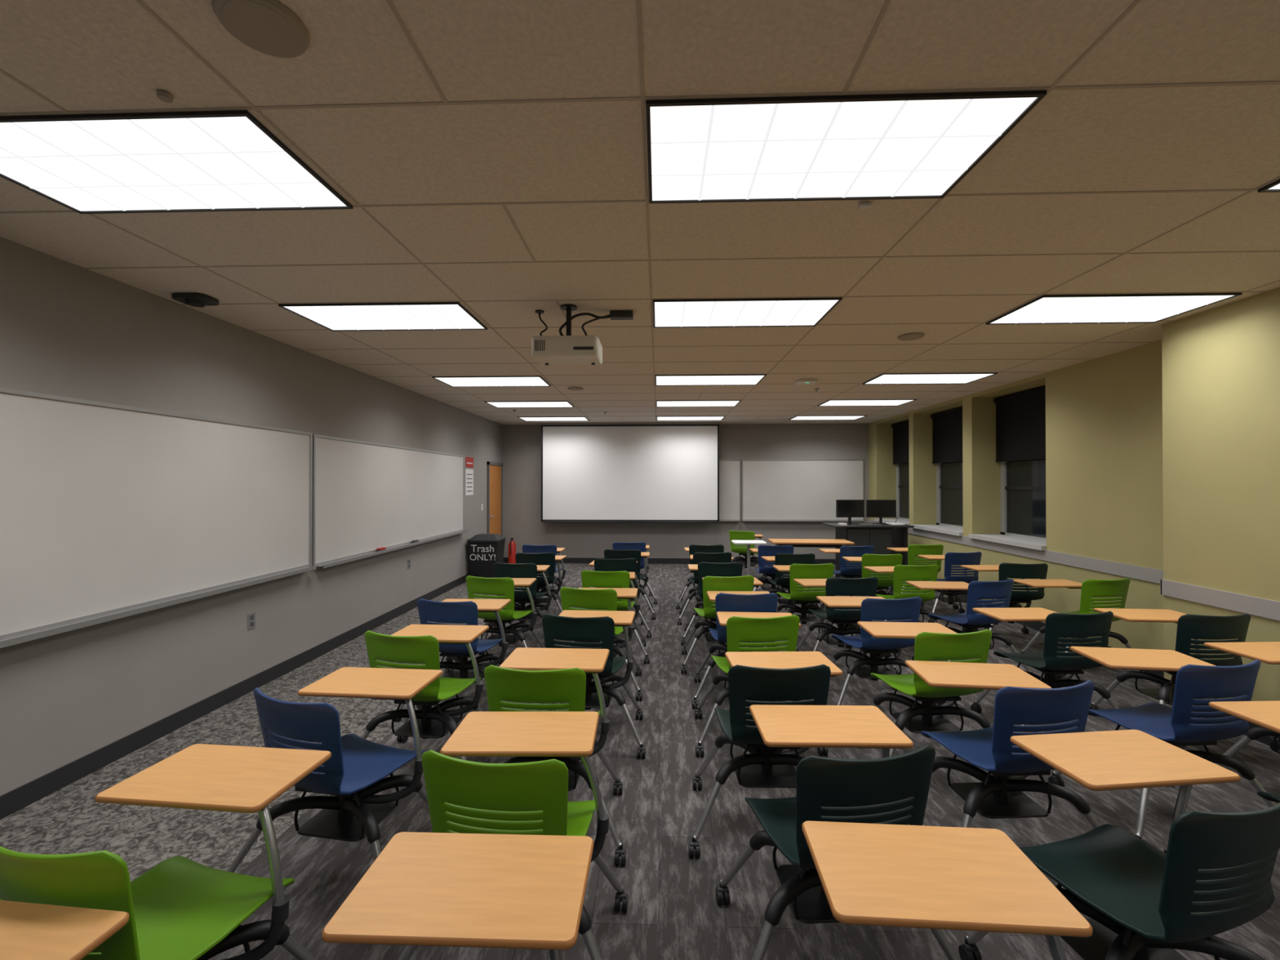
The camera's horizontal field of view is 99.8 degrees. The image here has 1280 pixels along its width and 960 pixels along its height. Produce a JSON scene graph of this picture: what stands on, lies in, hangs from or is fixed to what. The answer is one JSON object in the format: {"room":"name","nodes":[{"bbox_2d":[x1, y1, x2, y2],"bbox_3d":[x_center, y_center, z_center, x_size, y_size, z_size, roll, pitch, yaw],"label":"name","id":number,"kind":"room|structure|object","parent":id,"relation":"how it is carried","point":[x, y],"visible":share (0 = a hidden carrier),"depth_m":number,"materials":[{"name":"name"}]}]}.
{"room":"classroom","nodes":[
{"label":"classroom","id":0,"kind":"room"},
{"bbox_2d":[0,236,502,795],"bbox_3d":[-3.110,0.244,4.785,0.150,2.830,12.850,0,0,2],"label":"wall","id":1,"kind":"structure","parent":0,"point":[69,330],"depth_m":3.58,"materials":[{"name":"grey paint"}]},
{"bbox_2d":[0,387,316,648],"bbox_3d":[-3.047,0.176,2.982,0.100,1.239,3.894,0,0,2],"label":"whiteboard","id":2,"kind":"object","parent":1,"relation":"attached to","point":[108,512],"visible":1,"depth_m":3.25,"materials":[{"name":"plastic"}]},
{"bbox_2d":[0,573,471,819],"bbox_3d":[-3.048,1.601,4.239,0.012,0.110,11.480,0,0,2],"label":"baseboard","id":3,"kind":"structure","parent":1,"relation":"attached to","point":[18,798],"depth_m":3.53,"materials":[{"name":"grey plastic"}]},
{"bbox_2d":[311,434,467,568],"bbox_3d":[-2.912,0.209,6.870,0.100,1.239,3.834,0,0,2],"label":"whiteboard","id":4,"kind":"object","parent":1,"relation":"attached to","point":[366,496],"visible":0.89,"depth_m":6.11,"materials":[{"name":"plastic"}]},
{"bbox_2d":[465,457,473,495],"bbox_3d":[-2.881,-0.064,9.107,0.006,0.640,0.360,0,0,2],"label":"notice","id":5,"kind":"object","parent":1,"relation":"attached to","point":[468,460],"visible":1,"depth_m":9.08,"materials":[{"name":"white paper"}]},
{"bbox_2d":[486,461,502,536],"bbox_3d":[-2.818,0.674,10.481,0.035,2.040,0.900,0,0,2],"label":"frame","id":6,"kind":"object","parent":1,"relation":"attached to","point":[489,463],"visible":0.76,"depth_m":10.07,"materials":[{"name":"grey paint"}]},
{"bbox_2d":[489,464,501,535],"bbox_3d":[-2.827,0.699,10.481,0.018,1.970,0.780,0,0,2],"label":"door","id":7,"kind":"structure","parent":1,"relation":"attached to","point":[495,470],"depth_m":10.53,"materials":[{"name":"brown wood"}]},
{"bbox_2d":[0,0,1279,424],"bbox_3d":[0.869,-1.219,4.820,8.100,0.103,13.180,0,0,2],"label":"ceiling","id":8,"kind":"structure","parent":0,"point":[489,157],"depth_m":2.25,"materials":[{"name":"tile"}]},
{"bbox_2d":[155,89,173,102],"bbox_3d":[-1.463,-1.179,1.659,0.040,0.014,0.040,0,0,2],"label":"smoke detector","id":9,"kind":"object","parent":8,"relation":"attached to","point":[165,96],"visible":1,"depth_m":1.65,"materials":[{"name":"beige"}]},
{"bbox_2d":[0,110,352,213],"bbox_3d":[-1.860,-1.178,2.048,1.220,0.012,0.600,0,0,2],"label":"ceiling light","id":10,"kind":"object","parent":8,"relation":"in","point":[227,160],"depth_m":2.01,"materials":[{"name":"plastic"}]},
{"bbox_2d":[171,293,218,307],"bbox_3d":[-2.861,-1.151,3.469,0.220,0.050,0.170,0,0,2],"label":"ceiling sensor","id":11,"kind":"object","parent":8,"relation":"attached to","point":[195,300],"depth_m":3.43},
{"bbox_2d":[211,0,310,57],"bbox_3d":[-0.982,-1.181,1.402,0.210,0.014,0.210,0,0,2],"label":"ceiling speaker","id":12,"kind":"object","parent":8,"relation":"in","point":[268,27],"depth_m":1.39},
{"bbox_2d":[278,302,487,331],"bbox_3d":[-1.796,-1.167,3.877,1.220,0.012,0.600,0,0,2],"label":"ceiling light","id":13,"kind":"object","parent":8,"relation":"in","point":[424,316],"depth_m":3.84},
{"bbox_2d":[431,375,551,386],"bbox_3d":[-1.711,-1.152,6.316,1.220,0.012,0.600,0,0,2],"label":"ceiling light","id":14,"kind":"object","parent":8,"relation":"in","point":[518,380],"depth_m":6.31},
{"bbox_2d":[484,400,574,408],"bbox_3d":[-1.647,-1.141,8.145,1.220,0.012,0.600,0,0,2],"label":"ceiling light","id":15,"kind":"object","parent":8,"relation":"in","point":[508,404],"depth_m":8.14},
{"bbox_2d":[517,416,589,421],"bbox_3d":[-1.583,-1.130,9.973,1.220,0.012,0.600,0,0,2],"label":"ceiling light","id":16,"kind":"object","parent":8,"relation":"in","point":[534,418],"depth_m":9.98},
{"bbox_2d":[531,303,633,365],"bbox_3d":[-0.393,-0.985,3.638,0.680,0.386,0.339,0,0,2],"label":"ceiling projector","id":17,"kind":"object","parent":8,"relation":"hanging from","point":[568,349],"depth_m":3.50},
{"bbox_2d":[537,422,722,522],"bbox_3d":[-0.204,-0.148,10.645,3.640,1.973,0.140,0,0,2],"label":"projection screen","id":18,"kind":"object","parent":8,"relation":"hanging from","point":[595,472],"visible":1,"depth_m":10.63,"materials":[{"name":"white fabric"}]},
{"bbox_2d":[656,415,725,420],"bbox_3d":[0.915,-1.130,9.886,1.220,0.012,0.600,0,0,2],"label":"ceiling light","id":19,"kind":"object","parent":8,"relation":"in","point":[658,418],"depth_m":9.88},
{"bbox_2d":[656,400,741,407],"bbox_3d":[0.851,-1.141,8.057,1.220,0.012,0.600,0,0,2],"label":"ceiling light","id":20,"kind":"object","parent":8,"relation":"in","point":[660,403],"depth_m":8.06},
{"bbox_2d":[655,373,766,386],"bbox_3d":[0.788,-1.152,6.228,1.220,0.012,0.600,0,0,2],"label":"ceiling light","id":21,"kind":"object","parent":8,"relation":"in","point":[751,379],"depth_m":6.21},
{"bbox_2d":[652,297,842,328],"bbox_3d":[0.702,-1.167,3.790,1.220,0.012,0.600,0,0,2],"label":"ceiling light","id":22,"kind":"object","parent":8,"relation":"in","point":[767,312],"depth_m":3.75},
{"bbox_2d":[788,415,866,420],"bbox_3d":[3.394,-1.131,9.800,1.220,0.012,0.600,0,0,2],"label":"ceiling light","id":23,"kind":"object","parent":8,"relation":"in","point":[797,417],"depth_m":9.76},
{"bbox_2d":[645,90,1046,203],"bbox_3d":[0.639,-1.179,1.961,1.220,0.012,0.600,0,0,2],"label":"ceiling light","id":24,"kind":"object","parent":8,"relation":"in","point":[917,145],"depth_m":1.89,"materials":[{"name":"plastic"}]},
{"bbox_2d":[817,399,916,406],"bbox_3d":[3.330,-1.142,7.971,1.220,0.012,0.600,0,0,2],"label":"ceiling light","id":25,"kind":"object","parent":8,"relation":"in","point":[831,402],"depth_m":7.97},
{"bbox_2d":[897,333,924,340],"bbox_3d":[2.204,-1.163,4.383,0.200,0.014,0.200,0,0,2],"label":"ceiling speaker","id":26,"kind":"object","parent":8,"relation":"in","point":[910,336],"depth_m":4.35},
{"bbox_2d":[862,372,997,384],"bbox_3d":[3.266,-1.153,6.142,1.220,0.012,0.600,0,0,2],"label":"ceiling light","id":27,"kind":"object","parent":8,"relation":"in","point":[885,378],"depth_m":6.11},
{"bbox_2d":[985,293,1242,324],"bbox_3d":[3.181,-1.168,3.703,1.220,0.012,0.600,0,0,2],"label":"ceiling light","id":28,"kind":"object","parent":8,"relation":"in","point":[1110,308],"depth_m":3.66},
{"bbox_2d":[1257,178,1279,192],"bbox_3d":[3.117,-1.179,1.875,1.220,0.012,0.600,0,0,2],"label":"ceiling light","id":29,"kind":"object","parent":8,"relation":"in","point":[1274,187],"depth_m":2.17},
{"bbox_2d":[0,563,1279,959],"bbox_3d":[0.863,1.708,4.637,8.100,0.100,12.850,0,0,2],"label":"floor","id":30,"kind":"structure","parent":0,"point":[673,913],"depth_m":2.60,"materials":[{"name":"carpet"}]},
{"bbox_2d":[0,900,128,959],"bbox_3d":[-1.311,1.216,0.840,0.786,0.834,0.686,0,0,2],"label":"chair","id":31,"kind":"object","parent":30,"relation":"on","point":[28,931],"visible":1,"depth_m":1.09,"materials":[{"name":"wood"}]},
{"bbox_2d":[0,743,331,959],"bbox_3d":[-1.306,1.220,1.504,0.788,0.835,0.728,0,0,2],"label":"chair","id":32,"kind":"object","parent":30,"relation":"on","point":[182,908],"visible":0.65,"depth_m":1.52,"materials":[{"name":"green plastic"}]},
{"bbox_2d":[226,666,442,872],"bbox_3d":[-1.248,1.225,2.286,0.798,0.835,0.732,0,0,2],"label":"chair","id":33,"kind":"object","parent":30,"relation":"on","point":[357,769],"visible":0.78,"depth_m":2.19,"materials":[{"name":"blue plastic"}]},
{"bbox_2d":[360,624,488,759],"bbox_3d":[-1.232,1.231,3.126,0.810,0.837,0.676,0,0,2],"label":"chair","id":34,"kind":"object","parent":30,"relation":"on","point":[414,643],"visible":0.59,"depth_m":3.00,"materials":[{"name":"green plastic"}]},
{"bbox_2d":[391,598,511,721],"bbox_3d":[-1.285,1.236,3.921,0.800,0.837,0.629,0,0,2],"label":"chair","id":35,"kind":"object","parent":30,"relation":"on","point":[455,611],"visible":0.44,"depth_m":3.77,"materials":[{"name":"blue plastic"}]},
{"bbox_2d":[321,831,593,959],"bbox_3d":[-0.413,1.218,1.050,0.786,0.837,0.691,0,0,2],"label":"desk top","id":36,"kind":"object","parent":30,"relation":"on","point":[425,889],"visible":1,"depth_m":1.19,"materials":[{"name":"wood"}]},
{"bbox_2d":[466,533,506,577],"bbox_3d":[-2.584,1.300,9.088,0.530,0.770,0.470,0,0,2],"label":"trash bin","id":37,"kind":"object","parent":30,"relation":"on","point":[485,550],"visible":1,"depth_m":8.89,"materials":[{"name":"black plastic"}]},
{"bbox_2d":[446,575,545,673],"bbox_3d":[-1.243,1.241,4.849,0.808,0.837,0.660,0,0,2],"label":"chair","id":38,"kind":"object","parent":30,"relation":"on","point":[477,585],"visible":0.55,"depth_m":4.64,"materials":[{"name":"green plastic"}]},
{"bbox_2d":[508,537,515,564],"bbox_3d":[-2.577,1.431,10.833,0.149,0.530,0.162,0,0,42],"label":"fire extinguisher","id":39,"kind":"object","parent":30,"relation":"on","point":[512,545],"visible":0.93,"depth_m":10.77,"materials":[{"name":"red paint"}]},
{"bbox_2d":[398,711,627,959],"bbox_3d":[-0.412,1.223,1.835,0.790,0.837,0.628,0,0,2],"label":"chair","id":40,"kind":"object","parent":30,"relation":"on","point":[526,798],"visible":0.51,"depth_m":1.62,"materials":[{"name":"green plastic"}]},
{"bbox_2d":[479,562,555,644],"bbox_3d":[-1.234,1.246,5.654,0.794,0.837,0.647,0,0,2],"label":"chair","id":41,"kind":"object","parent":30,"relation":"on","point":[500,570],"visible":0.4,"depth_m":5.41,"materials":[{"name":"black plastic"}]},
{"bbox_2d":[515,551,566,612],"bbox_3d":[-1.214,1.251,6.465,0.793,0.837,0.669,0,0,2],"label":"chair","id":42,"kind":"object","parent":30,"relation":"on","point":[541,558],"visible":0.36,"depth_m":6.22,"materials":[{"name":"black plastic"}]},
{"bbox_2d":[518,544,565,591],"bbox_3d":[-1.297,1.256,7.255,0.786,0.837,0.632,0,0,2],"label":"chair","id":43,"kind":"object","parent":30,"relation":"on","point":[527,548],"visible":0.2,"depth_m":6.99,"materials":[{"name":"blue plastic"}]},
{"bbox_2d":[469,647,626,865],"bbox_3d":[-0.438,1.228,2.624,0.798,0.837,0.690,0,0,2],"label":"chair","id":44,"kind":"object","parent":30,"relation":"on","point":[545,677],"visible":0.41,"depth_m":2.36,"materials":[{"name":"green plastic"}]},
{"bbox_2d":[535,609,645,758],"bbox_3d":[-0.341,1.233,3.516,0.809,0.837,0.675,0,0,2],"label":"chair","id":45,"kind":"object","parent":30,"relation":"on","point":[576,625],"visible":0.5,"depth_m":3.28,"materials":[{"name":"black plastic"}]},
{"bbox_2d":[560,586,642,700],"bbox_3d":[-0.359,1.238,4.359,0.800,0.837,0.651,0,0,2],"label":"chair","id":46,"kind":"object","parent":30,"relation":"on","point":[597,598],"visible":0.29,"depth_m":4.11,"materials":[{"name":"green plastic"}]},
{"bbox_2d":[572,569,649,663],"bbox_3d":[-0.300,1.243,5.187,0.794,0.837,0.658,0,0,2],"label":"chair","id":47,"kind":"object","parent":30,"relation":"on","point":[589,579],"visible":0.34,"depth_m":4.91,"materials":[{"name":"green plastic"}]},
{"bbox_2d":[588,558,651,637],"bbox_3d":[-0.259,1.248,5.993,0.794,0.837,0.673,0,0,2],"label":"chair","id":48,"kind":"object","parent":30,"relation":"on","point":[629,565],"visible":0.3,"depth_m":5.70,"materials":[{"name":"black plastic"}]},
{"bbox_2d":[604,548,656,619],"bbox_3d":[-0.192,1.253,6.771,0.787,0.837,0.664,0,0,2],"label":"chair","id":49,"kind":"object","parent":30,"relation":"on","point":[637,554],"visible":0.32,"depth_m":6.50,"materials":[{"name":"black plastic"}]},
{"bbox_2d":[612,542,657,604],"bbox_3d":[-0.147,1.258,7.570,0.787,0.837,0.665,0,0,2],"label":"chair","id":50,"kind":"object","parent":30,"relation":"on","point":[641,546],"visible":0.31,"depth_m":7.29,"materials":[{"name":"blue plastic"}]},
{"bbox_2d":[675,544,724,608],"bbox_3d":[0.865,1.256,7.274,0.810,0.837,0.690,0,0,2],"label":"chair","id":51,"kind":"object","parent":30,"relation":"on","point":[692,548],"visible":0.27,"depth_m":6.99,"materials":[{"name":"black plastic"}]},
{"bbox_2d":[677,551,733,624],"bbox_3d":[0.839,1.251,6.496,0.794,0.837,0.674,0,0,2],"label":"chair","id":52,"kind":"object","parent":30,"relation":"on","point":[697,557],"visible":0.3,"depth_m":6.22,"materials":[{"name":"black plastic"}]},
{"bbox_2d":[681,561,742,644],"bbox_3d":[0.820,1.246,5.699,0.786,0.837,0.630,0,0,2],"label":"chair","id":53,"kind":"object","parent":30,"relation":"on","point":[704,569],"visible":0.33,"depth_m":5.43,"materials":[{"name":"black plastic"}]},
{"bbox_2d":[680,575,763,673],"bbox_3d":[0.755,1.241,4.893,0.788,0.834,0.621,0,0,2],"label":"chair","id":54,"kind":"object","parent":30,"relation":"on","point":[745,583],"visible":0.41,"depth_m":4.65,"materials":[{"name":"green plastic"}]},
{"bbox_2d":[691,591,777,708],"bbox_3d":[0.780,1.237,4.192,0.787,0.837,0.676,0,0,2],"label":"chair","id":55,"kind":"object","parent":30,"relation":"on","point":[725,601],"visible":0.41,"depth_m":3.92,"materials":[{"name":"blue plastic"}]},
{"bbox_2d":[731,540,766,590],"bbox_3d":[1.694,1.319,8.388,0.500,0.725,0.400,0,0,2],"label":"stand","id":56,"kind":"object","parent":30,"relation":"on","point":[748,543],"visible":0.53,"depth_m":8.36,"materials":[{"name":"white plastic"}]},
{"bbox_2d":[728,529,769,578],"bbox_3d":[1.810,1.268,9.280,0.788,0.837,0.686,0,0,9],"label":"chair","id":57,"kind":"object","parent":30,"relation":"on","point":[734,535],"visible":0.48,"depth_m":9.09,"materials":[{"name":"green plastic"}]},
{"bbox_2d":[694,611,827,756],"bbox_3d":[0.734,1.233,3.493,0.793,0.837,0.624,0,0,2],"label":"chair","id":58,"kind":"object","parent":30,"relation":"on","point":[773,627],"visible":0.39,"depth_m":3.24,"materials":[{"name":"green plastic"}]},
{"bbox_2d":[688,651,842,857],"bbox_3d":[0.607,1.228,2.607,0.808,0.837,0.624,0,0,2],"label":"chair","id":59,"kind":"object","parent":30,"relation":"on","point":[768,676],"visible":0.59,"depth_m":2.43,"materials":[{"name":"black plastic"}]},
{"bbox_2d":[749,545,793,591],"bbox_3d":[1.765,1.256,7.183,0.787,0.837,0.623,0,0,2],"label":"chair","id":60,"kind":"object","parent":30,"relation":"on","point":[769,571],"visible":0.36,"depth_m":6.95,"materials":[{"name":"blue plastic"}]},
{"bbox_2d":[761,553,831,624],"bbox_3d":[1.774,1.250,6.392,0.786,0.834,0.641,0,0,2],"label":"chair","id":61,"kind":"object","parent":30,"relation":"on","point":[785,559],"visible":0.34,"depth_m":6.14,"materials":[{"name":"black plastic"}]},
{"bbox_2d":[768,538,854,586],"bbox_3d":[2.634,1.311,8.355,1.200,0.740,0.550,0,0,4],"label":"table","id":62,"kind":"object","parent":30,"relation":"on","point":[821,543],"visible":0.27,"depth_m":8.32,"materials":[{"name":"brown wood"}]},
{"bbox_2d":[773,563,850,648],"bbox_3d":[1.708,1.246,5.621,0.788,0.837,0.658,0,0,2],"label":"chair","id":63,"kind":"object","parent":30,"relation":"on","point":[799,596],"visible":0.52,"depth_m":5.36,"materials":[{"name":"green plastic"}]},
{"bbox_2d":[715,704,959,959],"bbox_3d":[0.657,1.223,1.875,0.809,0.837,0.686,0,0,2],"label":"chair","id":64,"kind":"object","parent":30,"relation":"on","point":[828,789],"visible":0.62,"depth_m":1.70,"materials":[{"name":"black plastic"}]},
{"bbox_2d":[793,577,899,675],"bbox_3d":[1.798,1.240,4.818,0.787,0.834,0.618,0,0,2],"label":"chair","id":65,"kind":"object","parent":30,"relation":"on","point":[846,587],"visible":0.6,"depth_m":4.59,"materials":[{"name":"black plastic"}]},
{"bbox_2d":[818,545,874,608],"bbox_3d":[2.762,1.255,7.130,0.793,0.837,0.635,0,0,2],"label":"chair","id":66,"kind":"object","parent":30,"relation":"on","point":[848,570],"visible":0.42,"depth_m":6.87,"materials":[{"name":"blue plastic"}]},
{"bbox_2d":[822,499,914,581],"bbox_3d":[3.710,1.004,8.820,1.250,1.360,0.650,0,0,2],"label":"desk","id":67,"kind":"object","parent":30,"relation":"on","point":[882,535],"visible":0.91,"depth_m":8.74,"materials":[{"name":"grey plastic"}]},
{"bbox_2d":[835,499,864,524],"bbox_3d":[3.450,0.524,8.862,0.460,0.400,0.180,0,0,-4],"label":"monitor","id":68,"kind":"object","parent":67,"relation":"on","point":[849,508],"depth_m":8.83,"materials":[{"name":"black plastic"}]},
{"bbox_2d":[866,499,896,524],"bbox_3d":[3.953,0.524,8.844,0.460,0.400,0.180,0,0,10],"label":"monitor","id":69,"kind":"object","parent":67,"relation":"on","point":[880,508],"depth_m":8.81,"materials":[{"name":"black plastic"}]},
{"bbox_2d":[839,553,902,609],"bbox_3d":[2.743,1.249,6.334,0.786,0.834,0.632,0,0,2],"label":"chair","id":70,"kind":"object","parent":30,"relation":"on","point":[868,560],"visible":0.34,"depth_m":6.07,"materials":[{"name":"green plastic"}]},
{"bbox_2d":[816,595,943,716],"bbox_3d":[1.743,1.236,4.011,0.800,0.837,0.641,0,0,2],"label":"chair","id":71,"kind":"object","parent":30,"relation":"on","point":[880,609],"visible":0.62,"depth_m":3.81,"materials":[{"name":"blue plastic"}]},
{"bbox_2d":[859,564,942,635],"bbox_3d":[2.706,1.245,5.560,0.787,0.834,0.685,0,0,2],"label":"chair","id":72,"kind":"object","parent":30,"relation":"on","point":[901,572],"visible":0.55,"depth_m":5.28,"materials":[{"name":"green plastic"}]},
{"bbox_2d":[886,544,958,608],"bbox_3d":[3.737,1.255,7.280,0.786,0.834,0.632,0,0,2],"label":"chair","id":73,"kind":"object","parent":30,"relation":"on","point":[913,550],"visible":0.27,"depth_m":7.01,"materials":[{"name":"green plastic"}]},
{"bbox_2d":[857,621,1026,779],"bbox_3d":[1.683,1.231,3.191,0.802,0.837,0.698,0,0,2],"label":"chair","id":74,"kind":"object","parent":30,"relation":"on","point":[933,641],"visible":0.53,"depth_m":3.03,"materials":[{"name":"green plastic"}]},
{"bbox_2d":[801,821,1092,959],"bbox_3d":[0.669,1.218,1.079,0.812,0.837,0.733,0,0,2],"label":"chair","id":75,"kind":"object","parent":30,"relation":"on","point":[975,879],"visible":1,"depth_m":1.23,"materials":[{"name":"wood"}]},
{"bbox_2d":[917,551,998,624],"bbox_3d":[3.740,1.251,6.500,0.793,0.837,0.644,0,0,2],"label":"chair","id":76,"kind":"object","parent":30,"relation":"on","point":[953,561],"visible":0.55,"depth_m":6.25,"materials":[{"name":"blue plastic"}]},
{"bbox_2d":[906,578,1035,674],"bbox_3d":[2.852,1.239,4.672,0.827,0.835,0.647,0,0,2],"label":"chair","id":77,"kind":"object","parent":30,"relation":"on","point":[971,620],"visible":0.62,"depth_m":4.46,"materials":[{"name":"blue plastic"}]},
{"bbox_2d":[905,660,1100,828],"bbox_3d":[1.596,1.226,2.420,0.809,0.837,0.702,0,0,2],"label":"chair","id":78,"kind":"object","parent":30,"relation":"on","point":[1021,699],"visible":0.74,"depth_m":2.27,"materials":[{"name":"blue plastic"}]},
{"bbox_2d":[960,562,1065,647],"bbox_3d":[3.849,1.246,5.653,0.794,0.837,0.680,0,0,2],"label":"chair","id":79,"kind":"object","parent":30,"relation":"on","point":[1017,571],"visible":0.49,"depth_m":5.38,"materials":[{"name":"black plastic"}]},
{"bbox_2d":[970,607,1129,732],"bbox_3d":[2.721,1.233,3.604,0.788,0.834,0.661,0,0,2],"label":"chair","id":80,"kind":"object","parent":30,"relation":"on","point":[1053,663],"visible":0.75,"depth_m":3.35,"materials":[{"name":"black plastic"}]},
{"bbox_2d":[1013,577,1154,678],"bbox_3d":[3.876,1.241,4.761,0.810,0.837,0.679,0,0,2],"label":"chair","id":81,"kind":"object","parent":30,"relation":"on","point":[1091,588],"visible":0.43,"depth_m":4.50,"materials":[{"name":"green plastic"}]},
{"bbox_2d":[958,729,1279,959],"bbox_3d":[1.464,1.222,1.621,0.816,0.837,0.649,0,0,-6],"label":"chair","id":82,"kind":"object","parent":30,"relation":"on","point":[1212,877],"visible":0.91,"depth_m":1.57,"materials":[{"name":"black plastic"}]},
{"bbox_2d":[1048,646,1275,841],"bbox_3d":[2.566,1.228,2.667,0.809,0.837,0.684,0,0,2],"label":"chair","id":83,"kind":"object","parent":30,"relation":"on","point":[1179,726],"visible":0.6,"depth_m":2.44,"materials":[{"name":"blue plastic"}]},
{"bbox_2d":[1088,608,1279,752],"bbox_3d":[3.518,1.233,3.565,0.799,0.837,0.688,0,0,2],"label":"chair","id":84,"kind":"object","parent":30,"relation":"on","point":[1195,627],"visible":0.43,"depth_m":3.30,"materials":[{"name":"black plastic"}]},
{"bbox_2d":[1204,641,1279,765],"bbox_3d":[3.458,1.227,2.742,0.786,0.835,0.700,0,0,2],"label":"chair","id":85,"kind":"object","parent":30,"relation":"on","point":[1268,652],"visible":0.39,"depth_m":2.90,"materials":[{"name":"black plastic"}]},
{"bbox_2d":[1208,700,1279,848],"bbox_3d":[2.568,1.222,1.903,0.786,0.835,0.720,0,0,2],"label":"chair","id":86,"kind":"object","parent":30,"relation":"on","point":[1266,714],"visible":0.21,"depth_m":2.13,"materials":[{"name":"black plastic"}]},
{"bbox_2d":[502,423,868,559],"bbox_3d":[1.159,0.282,10.990,7.950,2.830,0.150,0,0,2],"label":"wall","id":87,"kind":"structure","parent":0,"point":[522,443],"depth_m":10.92,"materials":[{"name":"grey paint"}]},
{"bbox_2d":[502,557,835,564],"bbox_3d":[0.882,1.642,10.910,7.400,0.110,0.012,0,0,2],"label":"baseboard","id":88,"kind":"structure","parent":87,"relation":"attached to","point":[566,560],"depth_m":10.92,"materials":[{"name":"grey plastic"}]},
{"bbox_2d":[719,459,741,521],"bbox_3d":[0.046,0.206,10.903,3.974,1.242,0.100,0,0,2],"label":"board","id":89,"kind":"object","parent":87,"relation":"attached to","point":[730,470],"visible":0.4,"depth_m":10.87,"materials":[{"name":"ceramic"}]},
{"bbox_2d":[741,459,864,521],"bbox_3d":[3.264,0.205,10.791,2.434,1.242,0.100,0,0,2],"label":"board","id":90,"kind":"object","parent":87,"relation":"attached to","point":[772,490],"visible":1,"depth_m":10.82,"materials":[{"name":"ceramic"}]},
{"bbox_2d":[868,339,1164,649],"bbox_3d":[4.737,0.260,7.413,0.550,2.830,6.750,0,0,2],"label":"wall","id":91,"kind":"structure","parent":0,"point":[1104,494],"depth_m":5.38,"materials":[{"name":"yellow paint"}]},
{"bbox_2d":[891,420,909,464],"bbox_3d":[4.852,-0.691,9.716,0.070,0.770,1.320,0,0,2],"label":"roller blind","id":92,"kind":"object","parent":91,"relation":"attached to","point":[900,430],"visible":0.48,"depth_m":10.04,"materials":[{"name":"black"}]},
{"bbox_2d":[896,463,909,520],"bbox_3d":[4.942,-0.166,9.710,0.060,1.850,1.346,0,0,2],"label":"frame","id":93,"kind":"object","parent":91,"relation":"attached to","point":[898,486],"visible":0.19,"depth_m":10.29,"materials":[{"name":"grey paint"}]},
{"bbox_2d":[899,462,909,518],"bbox_3d":[4.942,-0.166,9.710,0.008,1.750,1.246,0,0,2],"label":"pane","id":94,"kind":"object","parent":91,"relation":"attached to","point":[904,468],"visible":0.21,"depth_m":10.07,"materials":[{"name":"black glass"}]},
{"bbox_2d":[910,524,963,536],"bbox_3d":[4.648,0.755,8.163,0.420,0.050,1.446,0,0,2],"label":"sill","id":95,"kind":"structure","parent":91,"relation":"attached to","point":[936,528],"depth_m":8.09,"materials":[{"name":"grey laminate"}]},
{"bbox_2d":[930,407,962,463],"bbox_3d":[4.798,-0.680,8.167,0.070,0.810,1.420,0,0,2],"label":"roller blind","id":96,"kind":"object","parent":91,"relation":"attached to","point":[947,426],"visible":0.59,"depth_m":8.39,"materials":[{"name":"black"}]},
{"bbox_2d":[936,462,963,528],"bbox_3d":[4.888,-0.175,8.161,0.060,1.850,1.446,0,0,2],"label":"frame","id":97,"kind":"object","parent":91,"relation":"attached to","point":[939,486],"visible":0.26,"depth_m":8.79,"materials":[{"name":"grey paint"}]},
{"bbox_2d":[940,461,963,526],"bbox_3d":[4.888,-0.175,8.161,0.008,1.750,1.346,0,0,2],"label":"pane","id":98,"kind":"object","parent":91,"relation":"attached to","point":[951,473],"visible":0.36,"depth_m":8.47,"materials":[{"name":"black glass"}]},
{"bbox_2d":[968,533,1046,550],"bbox_3d":[4.591,0.745,6.529,0.420,0.050,1.376,0,0,2],"label":"sill","id":99,"kind":"structure","parent":91,"relation":"attached to","point":[1037,544],"depth_m":6.47,"materials":[{"name":"grey laminate"}]},
{"bbox_2d":[993,386,1045,462],"bbox_3d":[4.741,-0.670,6.533,0.070,0.850,1.350,0,0,2],"label":"roller blind","id":100,"kind":"object","parent":91,"relation":"attached to","point":[1020,417],"visible":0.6,"depth_m":6.69,"materials":[{"name":"black"}]},
{"bbox_2d":[1000,461,1046,541],"bbox_3d":[4.831,-0.185,6.527,0.060,1.850,1.376,0,0,2],"label":"frame","id":101,"kind":"object","parent":91,"relation":"attached to","point":[1003,487],"visible":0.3,"depth_m":7.12,"materials":[{"name":"grey paint"}]},
{"bbox_2d":[1006,458,1046,537],"bbox_3d":[4.831,-0.185,6.527,0.008,1.750,1.276,0,0,2],"label":"pane","id":102,"kind":"object","parent":91,"relation":"attached to","point":[1025,508],"visible":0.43,"depth_m":6.74,"materials":[{"name":"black glass"}]},
{"bbox_2d":[867,519,1279,621],"bbox_3d":[4.155,0.810,4.528,0.412,0.115,12.550,0,0,2],"label":"trim","id":103,"kind":"structure","parent":91,"relation":"attached to","point":[1266,608],"depth_m":4.64,"materials":[{"name":"grey"}]},
{"bbox_2d":[945,590,1279,745],"bbox_3d":[4.155,1.603,4.523,0.412,0.110,12.550,0,0,2],"label":"baseboard","id":104,"kind":"structure","parent":91,"relation":"attached to","point":[1036,625],"depth_m":4.54,"materials":[{"name":"grey plastic"}]},
{"bbox_2d":[1161,287,1279,701],"bbox_3d":[4.318,0.222,1.149,0.950,2.830,5.800,0,0,2],"label":"wall","id":105,"kind":"structure","parent":0,"point":[1221,364],"depth_m":3.60,"materials":[{"name":"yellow paint"}]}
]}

